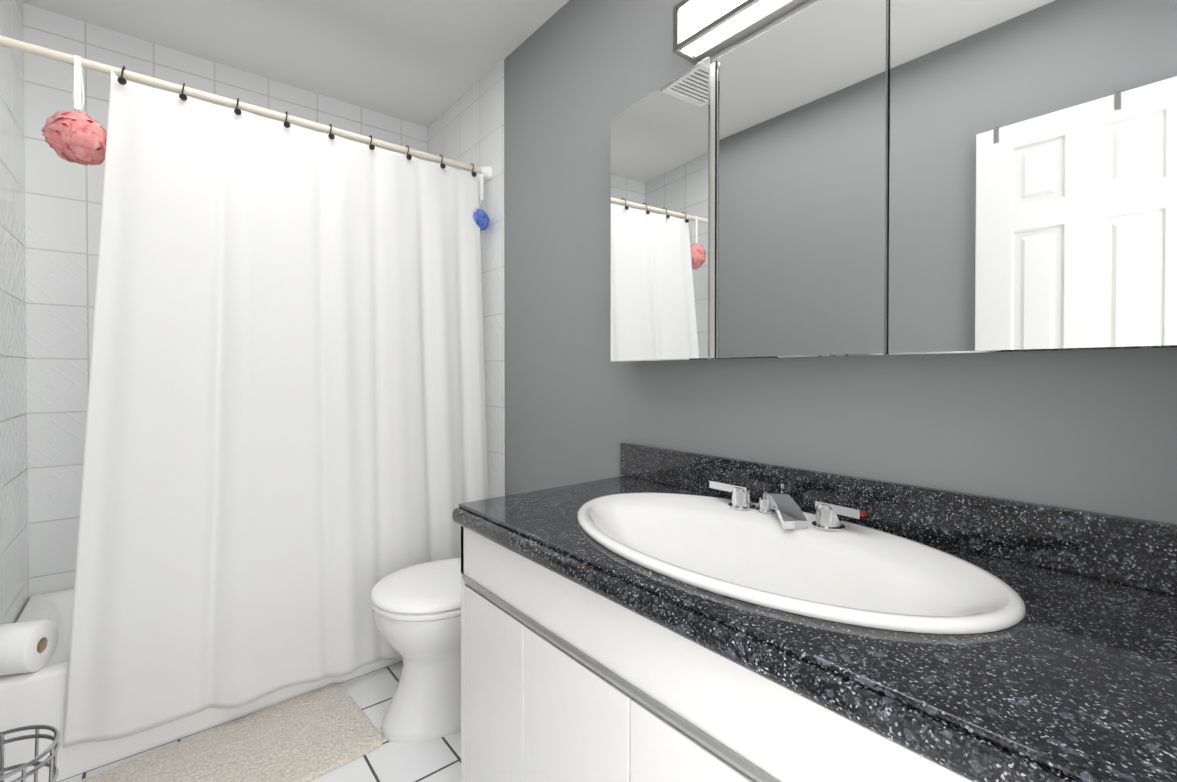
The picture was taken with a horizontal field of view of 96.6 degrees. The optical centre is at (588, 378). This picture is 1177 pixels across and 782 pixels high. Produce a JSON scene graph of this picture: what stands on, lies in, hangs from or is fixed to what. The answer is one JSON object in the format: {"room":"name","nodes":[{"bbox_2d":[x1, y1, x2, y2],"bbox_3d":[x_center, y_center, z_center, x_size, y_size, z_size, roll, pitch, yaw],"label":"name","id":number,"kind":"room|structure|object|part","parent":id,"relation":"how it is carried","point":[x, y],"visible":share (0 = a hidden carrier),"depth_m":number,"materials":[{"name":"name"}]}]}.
{"room":"bathroom","nodes":[
{"label":"bathroom","id":0,"kind":"room"},
{"bbox_2d":[23,3,427,597],"bbox_3d":[-1.488,-0.137,2.415,1.520,2.440,0.100,0,1,-39],"label":"wall","id":1,"kind":"structure","parent":0,"point":[63,201],"depth_m":1.97,"materials":[{"name":"tile"}]},
{"bbox_2d":[58,661,460,781],"bbox_3d":[-0.520,1.143,1.250,1.720,0.100,3.147,0,1,-39],"label":"floor","id":2,"kind":"structure","parent":0,"point":[433,760],"depth_m":1.52,"materials":[{"name":"tile"}]},
{"bbox_2d":[0,725,59,781],"bbox_3d":[-1.218,0.932,1.071,0.198,0.321,0.198,0,1,-39],"label":"wire basket","id":3,"kind":"object","parent":2,"relation":"on","point":[50,761],"visible":1,"depth_m":1.14,"materials":[{"name":"silver metal"}]},
{"bbox_2d":[0,588,402,781],"bbox_3d":[-1.214,0.936,2.092,1.500,0.300,0.758,0,1,-39],"label":"bathtub","id":4,"kind":"object","parent":2,"relation":"on","point":[38,697],"visible":0.17,"depth_m":1.46,"materials":[{"name":"ceramic"}]},
{"bbox_2d":[0,620,58,675],"bbox_3d":[-1.542,0.727,1.414,0.112,0.128,0.128,0,1,-14],"label":"paper roll","id":5,"kind":"object","parent":4,"relation":"on","point":[28,646],"visible":1,"depth_m":1.39,"materials":[{"name":"paper"}]},
{"bbox_2d":[79,683,383,781],"bbox_3d":[-0.990,1.083,1.483,0.675,0.014,0.420,0,1,-43],"label":"bath mat","id":6,"kind":"object","parent":2,"relation":"on","point":[314,734],"visible":0.96,"depth_m":1.53,"materials":[{"name":"beige fabric"}]},
{"bbox_2d":[371,558,460,742],"bbox_3d":[-0.399,0.796,1.782,0.642,0.585,0.450,0,1,-39],"label":"toilet","id":7,"kind":"object","parent":2,"relation":"on","point":[417,611],"visible":0.38,"depth_m":1.59,"materials":[{"name":"ceramic"}]},
{"bbox_3d":[-0.471,0.693,1.722,0.454,0.019,0.380,0,1,-39],"label":"seat","id":8,"kind":"part","parent":7,"relation":"part of","materials":[{"name":"white plastic"}]},
{"bbox_3d":[-0.471,0.664,1.722,0.456,0.032,0.382,0,1,-39],"label":"lid","id":9,"kind":"part","parent":7,"relation":"part of","materials":[{"name":"white plastic"}]},
{"bbox_2d":[461,531,943,781],"bbox_3d":[0.342,0.728,0.945,0.568,0.736,1.382,0,1,-39],"label":"bathroom vanity","id":10,"kind":"object","parent":2,"relation":"on","point":[558,685],"depth_m":0.88,"materials":[{"name":"white wood"}]},
{"bbox_3d":[-0.212,0.750,1.186,0.018,0.488,0.267,0,1,-39],"label":"door","id":11,"kind":"part","parent":10,"relation":"part of","materials":[{"name":"white paint"}]},
{"bbox_3d":[-0.027,0.752,0.961,0.018,0.488,0.309,0,1,-39],"label":"door","id":12,"kind":"part","parent":10,"relation":"part of","materials":[{"name":"white paint"}]},
{"bbox_3d":[0.131,0.495,0.758,0.016,0.022,1.364,0,1,-39],"label":"rail","id":13,"kind":"part","parent":10,"relation":"part of","materials":[{"name":"silver metal"}]},
{"bbox_3d":[0.171,0.754,0.720,0.018,0.488,0.309,0,1,-39],"label":"door","id":14,"kind":"part","parent":10,"relation":"part of","materials":[{"name":"white paint"}]},
{"bbox_2d":[452,475,1176,781],"bbox_3d":[0.330,0.339,0.939,0.590,0.040,1.394,0,1,-39],"label":"countertop","id":15,"kind":"structure","parent":10,"relation":"on","point":[963,666],"depth_m":0.67,"materials":[{"name":"black stone"}]},
{"bbox_2d":[709,479,865,531],"bbox_3d":[0.407,0.270,1.132,0.133,0.062,0.355,0,1,-39],"label":"faucet","id":16,"kind":"object","parent":15,"relation":"on","point":[775,511],"depth_m":1.11,"materials":[{"name":"silver metal"}]},
{"bbox_2d":[577,492,1026,633],"bbox_3d":[0.298,0.359,0.992,0.492,0.130,0.824,0,1,-39],"label":"sink","id":17,"kind":"object","parent":15,"relation":"in","point":[808,573],"depth_m":0.93,"materials":[{"name":"ceramic"}]},
{"bbox_2d":[22,0,568,127],"bbox_3d":[-0.520,-1.397,1.227,1.720,0.100,3.147,0,1,-39],"label":"ceiling","id":18,"kind":"structure","parent":0,"point":[426,63],"depth_m":2.08,"materials":[{"name":"paint"}]},
{"bbox_2d":[504,0,1176,523],"bbox_3d":[0.106,-0.131,1.753,0.100,2.440,3.147,0,1,-39],"label":"wall","id":19,"kind":"structure","parent":0,"point":[1090,430],"depth_m":1.42,"materials":[{"name":"grey paint"}]},
{"bbox_2d":[427,59,504,498],"bbox_3d":[-0.616,-0.139,2.545,0.008,2.440,0.807,0,1,-39],"label":"wall tiles","id":20,"kind":"structure","parent":19,"relation":"attached to","point":[467,127],"depth_m":2.31,"materials":[{"name":"white tile"}]},
{"bbox_2d":[673,0,808,64],"bbox_3d":[0.466,-0.912,1.151,0.096,0.120,0.654,0,1,-39],"label":"sconce","id":21,"kind":"object","parent":19,"relation":"attached to","point":[703,30],"visible":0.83,"depth_m":1.30,"materials":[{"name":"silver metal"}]},
{"bbox_2d":[680,0,787,54],"bbox_3d":[0.455,-0.912,1.142,0.062,0.110,0.620,0,1,-39],"label":"diffuser","id":22,"kind":"object","parent":21,"relation":"attached to","point":[706,26],"depth_m":1.29,"materials":[{"name":"white plastic"}]},
{"bbox_2d":[611,0,1176,361],"bbox_3d":[0.461,-0.413,1.151,0.108,0.735,1.168,0,1,-39],"label":"upper cabinet","id":23,"kind":"object","parent":19,"relation":"attached to","point":[821,178],"visible":1,"depth_m":0.95,"materials":[{"name":"silver mirror"}]},
{"bbox_3d":[0.181,-0.416,1.428,0.027,0.735,0.384,0,1,-39],"label":"glass","id":24,"kind":"part","parent":23,"relation":"part of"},
{"bbox_3d":[0.437,-0.413,1.134,0.006,0.735,0.390,0,1,-39],"label":"glass","id":25,"kind":"part","parent":23,"relation":"part of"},
{"bbox_3d":[0.686,-0.410,0.832,0.006,0.735,0.388,0,1,-39],"label":"glass","id":26,"kind":"part","parent":23,"relation":"part of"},
{"bbox_2d":[620,443,1176,598],"bbox_3d":[0.550,0.258,1.119,0.020,0.099,1.394,0,1,-39],"label":"backsplash","id":27,"kind":"structure","parent":19,"relation":"attached to","point":[1138,554],"depth_m":0.96,"materials":[{"name":"black stone"}]},
{"bbox_3d":[-1.146,-0.122,0.724,0.100,2.440,3.147,0,1,-39],"label":"wall","id":28,"kind":"structure","parent":0,"visible":0},
{"bbox_2d":[0,0,28,623],"bbox_3d":[-1.784,-0.130,1.585,0.008,2.440,0.807,0,1,-39],"label":"wall tiles","id":29,"kind":"structure","parent":28,"relation":"attached to","point":[14,584],"depth_m":1.72,"materials":[{"name":"white tile"}]},
{"bbox_2d":[0,35,491,747],"bbox_3d":[-1.001,0.058,1.825,1.502,1.980,0.221,0,1,-39],"label":"shower curtain","id":30,"kind":"object","parent":29,"relation":"attached to","point":[284,473],"visible":1,"depth_m":1.70,"materials":[{"name":"fabric"}]},
{"bbox_3d":[-1.020,-0.902,1.839,1.496,0.025,0.025,0,1,-39],"label":"rod","id":31,"kind":"part","parent":30,"relation":"part of","materials":[{"name":"metal"}]}
]}

